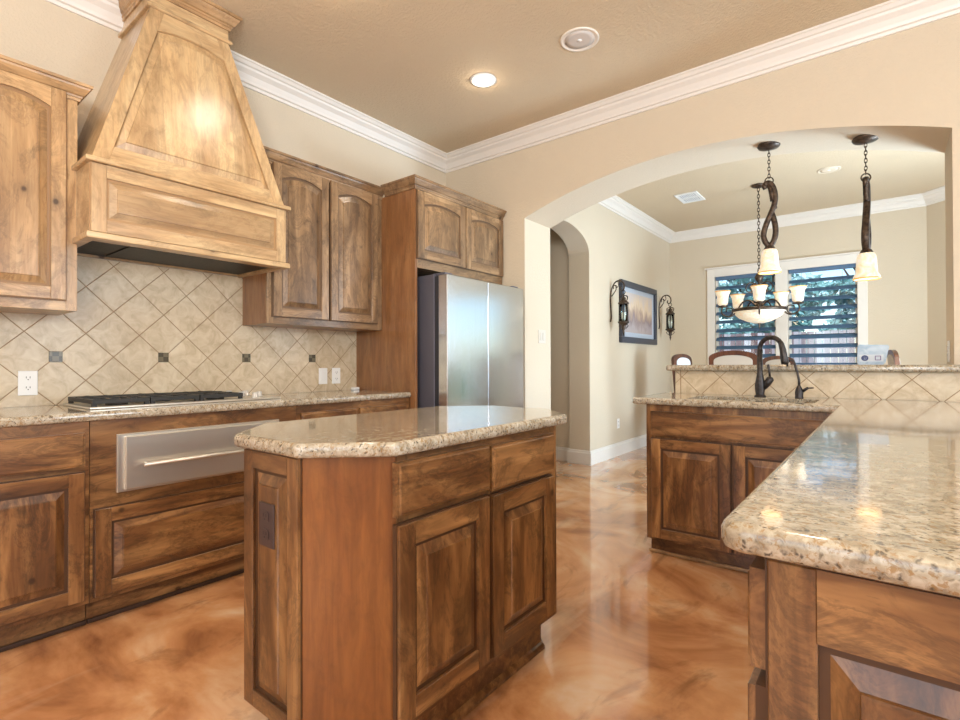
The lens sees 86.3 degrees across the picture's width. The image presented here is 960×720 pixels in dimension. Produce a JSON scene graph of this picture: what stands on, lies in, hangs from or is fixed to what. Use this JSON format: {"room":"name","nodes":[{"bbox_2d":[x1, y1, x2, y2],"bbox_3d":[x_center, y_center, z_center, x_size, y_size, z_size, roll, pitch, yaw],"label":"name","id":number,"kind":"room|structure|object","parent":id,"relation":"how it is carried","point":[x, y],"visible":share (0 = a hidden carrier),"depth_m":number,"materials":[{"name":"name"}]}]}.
{"room":"kitchen","nodes":[
{"label":"kitchen","id":0,"kind":"room"},
{"bbox_2d":[0,0,445,407],"bbox_3d":[-2.336,-0.386,2.428,0.150,3.050,6.320,0,0,38],"label":"wall","id":1,"kind":"structure","parent":0,"point":[42,34],"depth_m":2.76,"materials":[{"name":"paint"}]},
{"bbox_2d":[0,54,93,314],"bbox_3d":[-2.201,-0.750,2.174,0.377,1.048,0.828,0,0,38],"label":"upper cabinet","id":2,"kind":"object","parent":1,"relation":"attached to","point":[38,106],"visible":1,"depth_m":2.25,"materials":[{"name":"brown wood"}]},
{"bbox_2d":[44,0,123,32],"bbox_3d":[-2.986,-1.852,1.403,0.118,0.128,3.495,0,0,38],"label":"trim","id":3,"kind":"structure","parent":1,"relation":"attached to","point":[106,13],"depth_m":2.68,"materials":[{"name":"beige"}]},
{"bbox_2d":[0,256,356,407],"bbox_3d":[-1.825,-0.152,2.940,0.013,0.756,2.758,0,0,38],"label":"tile backsplash","id":4,"kind":"structure","parent":1,"relation":"attached to","point":[134,328],"depth_m":2.92,"materials":[{"name":"tile"}]},
{"bbox_2d":[18,371,37,395],"bbox_3d":[-2.182,0.111,2.473,0.010,0.118,0.073,0,0,38],"label":"outlet","id":5,"kind":"object","parent":4,"relation":"attached to","point":[27,380],"visible":1,"depth_m":2.47,"materials":[{"name":"white plastic"}]},
{"bbox_2d":[23,375,32,380],"bbox_3d":[-2.179,0.087,2.471,0.003,0.028,0.034,0,0,38],"label":"receptacle","id":6,"kind":"object","parent":5,"relation":"attached to","point":[25,377],"depth_m":2.47,"materials":[{"name":"white plastic"}]},
{"bbox_2d":[23,385,32,390],"bbox_3d":[-2.179,0.135,2.471,0.003,0.028,0.034,0,0,38],"label":"receptacle","id":7,"kind":"object","parent":5,"relation":"attached to","point":[25,387],"depth_m":2.47,"materials":[{"name":"white plastic"}]},
{"bbox_2d":[319,368,326,383],"bbox_3d":[-1.155,0.118,3.775,0.011,0.118,0.072,0,0,38],"label":"light switch","id":8,"kind":"object","parent":4,"relation":"attached to","point":[322,371],"visible":1,"depth_m":3.77,"materials":[{"name":"white plastic"}]},
{"bbox_2d":[332,368,339,383],"bbox_3d":[-1.084,0.118,3.865,0.010,0.118,0.073,0,0,38],"label":"outlet","id":9,"kind":"object","parent":4,"relation":"attached to","point":[335,371],"visible":1,"depth_m":3.86,"materials":[{"name":"white plastic"}]},
{"bbox_2d":[71,0,290,277],"bbox_3d":[-1.622,-1.221,2.777,0.549,1.376,0.978,0,0,38],"label":"range hood","id":10,"kind":"object","parent":1,"relation":"attached to","point":[172,167],"visible":0.96,"depth_m":2.60,"materials":[{"name":"brown wood"}]},
{"bbox_2d":[243,146,383,331],"bbox_3d":[-1.135,-0.750,3.543,0.357,1.055,0.957,0,0,38],"label":"upper cabinet","id":11,"kind":"object","parent":1,"relation":"attached to","point":[332,281],"visible":0.94,"depth_m":3.42,"materials":[{"name":"brown wood"}]},
{"bbox_2d":[0,446,753,719],"bbox_3d":[0.850,1.181,2.763,8.300,0.100,10.800,0,0,38],"label":"floor","id":12,"kind":"structure","parent":0,"point":[635,632],"depth_m":2.01,"materials":[{"name":"concrete"}]},
{"bbox_2d":[0,421,88,652],"bbox_3d":[-2.081,0.698,2.105,0.616,0.874,0.634,0,0,38],"label":"base cabinet","id":13,"kind":"object","parent":12,"relation":"on","point":[44,469],"visible":0.96,"depth_m":2.05,"materials":[{"name":"brown wood"}]},
{"bbox_2d":[85,406,295,623],"bbox_3d":[-1.558,0.700,2.722,0.674,0.874,0.978,0,0,38],"label":"base cabinet","id":14,"kind":"object","parent":12,"relation":"on","point":[148,545],"depth_m":2.39,"materials":[{"name":"brown wood"}]},
{"bbox_2d":[0,390,410,427],"bbox_3d":[-1.599,0.243,2.727,0.626,0.038,2.805,0,0,38],"label":"countertop","id":15,"kind":"structure","parent":14,"relation":"on","point":[50,414],"depth_m":2.45,"materials":[{"name":"stone"}]},
{"bbox_2d":[63,390,280,409],"bbox_3d":[-1.613,0.202,2.766,0.420,0.044,0.920,0,0,38],"label":"gas cooktop","id":16,"kind":"object","parent":15,"relation":"in","point":[173,398],"visible":1,"depth_m":2.57,"materials":[{"name":"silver metal"}]},
{"bbox_2d":[296,397,408,419],"bbox_3d":[-1.002,0.704,3.473,0.616,0.874,0.889,0,0,38],"label":"base cabinet","id":17,"kind":"object","parent":12,"relation":"on","point":[370,406],"visible":0.08,"depth_m":3.23,"materials":[{"name":"brown wood"}]},
{"bbox_2d":[244,426,556,719],"bbox_3d":[-0.205,0.690,1.847,0.662,0.874,1.178,0,0,38],"label":"kitchen island","id":18,"kind":"object","parent":12,"relation":"on","point":[414,586],"visible":0.94,"depth_m":1.39,"materials":[{"name":"brown wood"}]},
{"bbox_2d":[259,501,274,549],"bbox_3d":[-0.579,0.446,1.386,0.073,0.118,0.010,0,0,38],"label":"outlet","id":19,"kind":"object","parent":18,"relation":"attached to","point":[266,510],"visible":1,"depth_m":1.38,"materials":[{"name":"brown plastic"}]},
{"bbox_2d":[261,511,268,521],"bbox_3d":[-0.580,0.422,1.384,0.034,0.028,0.003,0,0,38],"label":"receptacle","id":20,"kind":"object","parent":19,"relation":"attached to","point":[264,514],"depth_m":1.38,"materials":[{"name":"brown plastic"}]},
{"bbox_2d":[261,528,268,539],"bbox_3d":[-0.580,0.470,1.383,0.034,0.028,0.003,0,0,38],"label":"receptacle","id":21,"kind":"object","parent":19,"relation":"attached to","point":[264,531],"depth_m":1.38,"materials":[{"name":"brown plastic"}]},
{"bbox_2d":[234,405,566,458],"bbox_3d":[-0.204,0.233,1.877,0.693,0.038,1.253,0,0,38],"label":"island countertop","id":22,"kind":"structure","parent":18,"relation":"on","point":[395,433],"depth_m":1.57,"materials":[{"name":"stone"}]},
{"bbox_2d":[356,174,506,408],"bbox_3d":[-0.384,-0.072,4.203,0.704,2.432,1.104,0,0,38],"label":"tall cabinet","id":23,"kind":"object","parent":12,"relation":"on","point":[429,227],"visible":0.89,"depth_m":3.79,"materials":[{"name":"brown wood"}]},
{"bbox_2d":[417,272,522,407],"bbox_3d":[-0.267,0.257,4.166,0.860,1.735,0.950,0,0,38],"label":"refrigerator","id":24,"kind":"object","parent":12,"relation":"on","point":[470,331],"visible":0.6,"depth_m":3.71,"materials":[{"name":"grey metal"}]},
{"bbox_2d":[671,354,691,392],"bbox_3d":[2.569,0.536,6.012,0.340,1.226,0.519,0,0,-32],"label":"dining chair","id":25,"kind":"object","parent":12,"relation":"on","point":[678,359],"visible":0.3,"depth_m":6.16,"materials":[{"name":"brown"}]},
{"bbox_2d":[676,358,690,364],"bbox_3d":[2.461,0.270,6.187,0.248,0.598,0.111,0,0,-32],"label":"cushion","id":26,"kind":"object","parent":25,"relation":"on","point":[679,361],"depth_m":6.19,"materials":[{"name":"white fabric"}]},
{"bbox_2d":[709,350,756,364],"bbox_3d":[2.625,0.525,5.199,0.440,1.236,0.520,0,0,38],"label":"dining chair","id":27,"kind":"object","parent":12,"relation":"on","point":[732,357],"visible":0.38,"depth_m":5.00,"materials":[{"name":"beige fabric"}]},
{"bbox_2d":[714,355,752,364],"bbox_3d":[2.498,0.257,5.041,0.348,0.608,0.112,0,0,38],"label":"cushion","id":28,"kind":"object","parent":27,"relation":"on","point":[718,359],"depth_m":5.00,"materials":[{"name":"beige fabric"}]},
{"bbox_2d":[646,404,831,572],"bbox_3d":[1.511,0.692,2.905,0.968,0.874,0.592,0,0,38],"label":"base cabinet","id":29,"kind":"object","parent":12,"relation":"on","point":[703,462],"visible":0.52,"depth_m":2.77,"materials":[{"name":"brown wood"}]},
{"bbox_2d":[763,356,794,364],"bbox_3d":[3.549,0.546,6.162,0.360,1.201,0.516,0,0,38],"label":"dining chair","id":30,"kind":"object","parent":12,"relation":"on","point":[770,360],"visible":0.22,"depth_m":6.35,"materials":[{"name":"beige wood"}]},
{"bbox_2d":[765,359,789,364],"bbox_3d":[3.675,0.279,6.324,0.268,0.573,0.108,0,0,38],"label":"cushion","id":31,"kind":"object","parent":30,"relation":"on","point":[767,361],"depth_m":6.36,"materials":[{"name":"beige fabric"}]},
{"bbox_2d":[748,556,959,719],"bbox_3d":[1.516,0.683,1.501,0.806,0.874,2.800,0,0,38],"label":"base cabinet","id":32,"kind":"object","parent":12,"relation":"on","point":[823,644],"visible":0.41,"depth_m":0.59,"materials":[{"name":"brown wood"}]},
{"bbox_2d":[633,393,959,597],"bbox_3d":[1.131,0.229,1.792,1.885,0.038,2.817,0,0,38],"label":"countertop","id":33,"kind":"structure","parent":32,"relation":"on","point":[872,492],"depth_m":0.78,"materials":[{"name":"stone"}]},
{"bbox_2d":[754,335,788,396],"bbox_3d":[1.690,0.036,2.970,0.064,0.359,0.195,0,0,-33],"label":"kitchen faucet","id":34,"kind":"object","parent":33,"relation":"on","point":[761,385],"visible":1,"depth_m":3.00,"materials":[{"name":"brown metal"}]},
{"bbox_2d":[786,360,813,397],"bbox_3d":[1.811,0.106,2.901,0.133,0.218,0.042,0,0,38],"label":"filter faucet","id":35,"kind":"object","parent":33,"relation":"on","point":[799,391],"visible":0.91,"depth_m":2.90,"materials":[{"name":"brown metal"}]},
{"bbox_2d":[887,350,900,363],"bbox_3d":[4.134,0.518,4.755,0.520,1.236,0.420,0,0,31],"label":"dining chair","id":36,"kind":"object","parent":12,"relation":"on","point":[892,356],"visible":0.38,"depth_m":4.76,"materials":[{"name":"beige"}]},
{"bbox_2d":[550,228,569,447],"bbox_3d":[0.127,-0.365,6.612,2.420,3.050,0.160,0,0,38],"label":"wall","id":37,"kind":"structure","parent":0,"point":[559,256],"depth_m":5.88,"materials":[{"name":"paint"}]},
{"bbox_2d":[210,0,944,231],"bbox_3d":[0.841,-1.979,2.784,8.300,0.120,10.800,0,0,38],"label":"ceiling","id":38,"kind":"structure","parent":0,"point":[408,66],"depth_m":3.28,"materials":[{"name":"paint"}]},
{"bbox_2d":[470,73,496,87],"bbox_3d":[0.022,-1.907,3.498,0.182,0.007,0.182,0,0,38],"label":"recessed light","id":39,"kind":"object","parent":38,"relation":"in","point":[481,80],"visible":1,"depth_m":3.49,"materials":[{"name":"white plastic"}]},
{"bbox_2d":[560,27,598,51],"bbox_3d":[0.594,-1.911,3.061,0.230,0.010,0.230,0,0,38],"label":"ceiling speaker","id":40,"kind":"object","parent":38,"relation":"attached to","point":[578,39],"visible":1,"depth_m":3.05,"materials":[{"name":"beige plastic"}]},
{"bbox_2d":[564,30,594,48],"bbox_3d":[0.594,-1.911,3.061,0.200,0.003,0.200,0,0,38],"label":"grille","id":41,"kind":"object","parent":40,"relation":"attached to","point":[573,39],"depth_m":3.05,"materials":[{"name":"beige"}]},
{"bbox_2d":[674,191,704,203],"bbox_3d":[2.449,-1.896,5.979,0.250,0.012,0.370,0,0,38],"label":"ceiling vent","id":42,"kind":"object","parent":38,"relation":"in","point":[694,196],"visible":1,"depth_m":5.96,"materials":[{"name":"white plastic"}]},
{"bbox_2d":[715,183,806,328],"bbox_3d":[3.028,-1.118,5.608,0.867,1.574,0.833,0,0,-7],"label":"chandelier","id":43,"kind":"object","parent":38,"relation":"hanging from","point":[758,313],"visible":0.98,"depth_m":5.48,"materials":[{"name":"white glass"}]},
{"bbox_2d":[817,166,840,173],"bbox_3d":[3.502,-1.906,5.142,0.200,0.010,0.200,0,0,38],"label":"ceiling speaker","id":44,"kind":"object","parent":38,"relation":"attached to","point":[830,169],"visible":1,"depth_m":5.13,"materials":[{"name":"beige"}]},
{"bbox_2d":[820,167,837,172],"bbox_3d":[3.502,-1.905,5.142,0.170,0.003,0.170,0,0,38],"label":"grille","id":45,"kind":"object","parent":44,"relation":"attached to","point":[827,169],"depth_m":5.13,"materials":[{"name":"beige"}]},
{"bbox_2d":[551,203,670,450],"bbox_3d":[1.671,-0.372,6.413,0.250,3.050,4.060,0,0,38],"label":"wall","id":46,"kind":"structure","parent":0,"point":[604,247],"depth_m":5.98,"materials":[{"name":"paint"}]},
{"bbox_2d":[556,434,646,465],"bbox_3d":[2.215,1.075,6.514,5.400,0.155,2.718,0,0,38],"label":"baseboard","id":47,"kind":"structure","parent":46,"relation":"attached to","point":[584,457],"depth_m":5.85,"materials":[{"name":"beige wood"}]},
{"bbox_2d":[617,418,619,428],"bbox_3d":[1.672,0.767,6.191,0.010,0.118,0.073,0,0,38],"label":"outlet","id":48,"kind":"object","parent":46,"relation":"attached to","point":[618,419],"visible":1,"depth_m":6.18,"materials":[{"name":"white plastic"}]},
{"bbox_2d":[610,280,628,335],"bbox_3d":[1.622,-0.607,5.969,0.235,0.654,0.132,0,0,38],"label":"wall lantern","id":49,"kind":"object","parent":46,"relation":"attached to","point":[623,322],"visible":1,"depth_m":5.92,"materials":[{"name":"brown metal"}]},
{"bbox_2d":[619,279,656,344],"bbox_3d":[2.084,-0.596,6.700,0.045,0.770,1.220,0,0,38],"label":"picture frame","id":50,"kind":"object","parent":46,"relation":"attached to","point":[642,306],"visible":0.94,"depth_m":6.71,"materials":[{"name":"grey"}]},
{"bbox_2d":[625,292,651,334],"bbox_3d":[2.081,-0.596,6.702,0.002,0.500,0.930,0,0,38],"label":"print","id":51,"kind":"object","parent":50,"relation":"attached to","point":[639,307],"depth_m":6.71},
{"bbox_2d":[658,295,674,340],"bbox_3d":[2.647,-0.601,7.269,0.235,0.654,0.132,0,0,38],"label":"wall lantern","id":52,"kind":"object","parent":46,"relation":"attached to","point":[669,328],"visible":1,"depth_m":7.22,"materials":[{"name":"brown metal"}]},
{"bbox_2d":[446,14,959,409],"bbox_3d":[2.248,-0.396,3.107,6.510,3.050,0.420,0,0,38],"label":"wall","id":53,"kind":"structure","parent":0,"point":[902,89],"depth_m":3.34,"materials":[{"name":"paint"}]},
{"bbox_2d":[538,330,545,342],"bbox_3d":[0.548,-0.206,4.516,0.011,0.118,0.118,0,0,38],"label":"light switch","id":54,"kind":"object","parent":53,"relation":"attached to","point":[541,333],"visible":1,"depth_m":4.51,"materials":[{"name":"beige plastic"}]},
{"bbox_2d":[230,0,959,172],"bbox_3d":[1.402,-1.861,2.090,6.160,0.128,2.235,0,0,38],"label":"trim","id":55,"kind":"structure","parent":53,"relation":"attached to","point":[890,17],"depth_m":3.48,"materials":[{"name":"beige"}]},
{"bbox_2d":[757,141,781,274],"bbox_3d":[1.902,-0.995,3.369,0.139,0.850,0.139,0,0,24],"label":"pendant light","id":56,"kind":"object","parent":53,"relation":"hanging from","point":[769,265],"visible":1,"depth_m":3.35,"materials":[{"name":"brown metal"}]},
{"bbox_2d":[851,134,880,280],"bbox_3d":[2.301,-0.904,3.054,0.139,0.850,0.139,0,-1,-45],"label":"pendant light","id":57,"kind":"object","parent":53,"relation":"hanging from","point":[866,262],"visible":1,"depth_m":3.03,"materials":[{"name":"brown metal"}]},
{"bbox_2d":[947,340,949,361],"bbox_3d":[2.611,-0.049,2.857,0.010,0.118,0.073,0,0,38],"label":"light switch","id":58,"kind":"object","parent":53,"relation":"attached to","point":[948,342],"visible":1,"depth_m":2.84,"materials":[{"name":"white plastic"}]},
{"bbox_2d":[670,206,927,392],"bbox_3d":[4.054,-0.375,6.909,3.380,3.050,0.170,0,0,38],"label":"wall","id":59,"kind":"structure","parent":0,"point":[897,301],"depth_m":6.41,"materials":[{"name":"paint"}]},
{"bbox_2d":[716,276,775,359],"bbox_3d":[3.736,-0.495,7.193,0.770,1.395,0.060,0,0,38],"label":"window","id":60,"kind":"structure","parent":59,"relation":"in","point":[717,282],"depth_m":7.40,"materials":[{"name":"beige"}]},
{"bbox_2d":[716,273,775,357],"bbox_3d":[3.694,-0.496,7.140,0.746,1.387,0.066,0,0,38],"label":"window blind","id":61,"kind":"object","parent":60,"relation":"attached to","point":[754,274],"visible":0.35,"depth_m":7.16,"materials":[{"name":"blue"}]},
{"bbox_2d":[704,251,867,364],"bbox_3d":[4.000,-0.518,6.813,1.905,1.615,0.050,0,0,38],"label":"trim","id":62,"kind":"structure","parent":59,"relation":"attached to","point":[781,279],"depth_m":6.79,"materials":[{"name":"beige wood"}]},
{"bbox_2d":[788,268,857,362],"bbox_3d":[4.439,-0.501,6.639,0.750,1.395,0.060,0,0,38],"label":"window","id":63,"kind":"structure","parent":59,"relation":"in","point":[789,275],"depth_m":6.76,"materials":[{"name":"beige wood"}]},
{"bbox_2d":[789,263,856,364],"bbox_3d":[4.397,-0.502,6.586,0.726,1.387,0.066,0,0,38],"label":"window blind","id":64,"kind":"object","parent":63,"relation":"attached to","point":[845,266],"visible":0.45,"depth_m":6.56,"materials":[{"name":"blue"}]},
{"bbox_2d":[675,371,944,401],"bbox_3d":[1.993,0.600,3.182,1.393,1.062,0.410,0,0,38],"label":"wall","id":65,"kind":"structure","parent":0,"point":[675,371],"depth_m":3.05,"materials":[{"name":"paint"}]},
{"bbox_2d":[666,364,959,371],"bbox_3d":[2.185,0.048,3.123,1.875,0.038,0.670,0,0,38],"label":"countertop","id":66,"kind":"structure","parent":65,"relation":"on","point":[847,367],"depth_m":2.90,"materials":[{"name":"stone"}]},
{"bbox_2d":[857,345,888,363],"bbox_3d":[2.464,-0.035,3.212,0.159,0.126,0.066,0,0,35],"label":"packet","id":67,"kind":"object","parent":66,"relation":"on","point":[866,354],"visible":1,"depth_m":3.19,"materials":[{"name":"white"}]},
{"bbox_2d":[676,371,959,401],"bbox_3d":[2.032,0.140,2.884,1.820,0.148,0.014,0,0,38],"label":"tile backsplash","id":68,"kind":"structure","parent":65,"relation":"attached to","point":[916,386],"depth_m":2.90,"materials":[{"name":"brown tile"}]},
{"bbox_2d":[927,200,946,364],"bbox_3d":[5.356,-0.392,5.088,0.170,3.050,1.697,0,0,-7],"label":"wall","id":69,"kind":"structure","parent":0,"point":[936,247],"depth_m":5.82,"materials":[{"name":"paint"}]},
{"bbox_2d":[598,185,944,242],"bbox_3d":[3.309,-1.847,4.970,4.130,0.128,3.810,0,0,38],"label":"trim","id":70,"kind":"structure","parent":69,"relation":"attached to","point":[617,205],"depth_m":6.51,"materials":[{"name":"beige"}]},
{"label":"outside","id":71,"kind":"structure","parent":0,"visible":0},
{"bbox_3d":[16.469,1.277,20.883,60.000,0.100,36.800,0,0,38],"label":"ground","id":72,"kind":"structure","parent":71,"visible":0},
{"bbox_2d":[719,274,795,345],"bbox_3d":[9.217,-1.694,17.696,2.388,5.850,3.133,0,0,-38],"label":"tree","id":73,"kind":"object","parent":72,"relation":"on","point":[767,278],"visible":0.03,"depth_m":17.68,"materials":[{"name":"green plant"}]},
{"bbox_2d":[725,273,834,362],"bbox_3d":[7.711,-1.303,13.385,2.624,5.019,1.932,0,0,38],"label":"tree","id":74,"kind":"object","parent":72,"relation":"on","point":[746,280],"visible":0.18,"depth_m":12.97,"materials":[{"name":"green plant"}]},
{"bbox_2d":[720,330,855,362],"bbox_3d":[5.396,0.287,12.336,11.200,1.790,0.060,0,0,38],"label":"wooden fence","id":75,"kind":"object","parent":72,"relation":"on","point":[850,339],"visible":0.08,"depth_m":10.99,"materials":[{"name":"brown wood"}]},
{"bbox_2d":[816,268,855,343],"bbox_3d":[11.839,-1.774,15.636,1.956,5.965,3.258,0,0,-24],"label":"tree","id":76,"kind":"object","parent":72,"relation":"on","point":[851,291],"visible":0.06,"depth_m":15.90,"materials":[{"name":"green plant"}]},
{"bbox_2d":[849,298,854,313],"bbox_3d":[10.287,-1.525,12.087,2.594,5.428,2.229,0,0,38],"label":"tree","id":77,"kind":"object","parent":72,"relation":"on","point":[853,299],"visible":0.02,"depth_m":12.87,"materials":[{"name":"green plant"}]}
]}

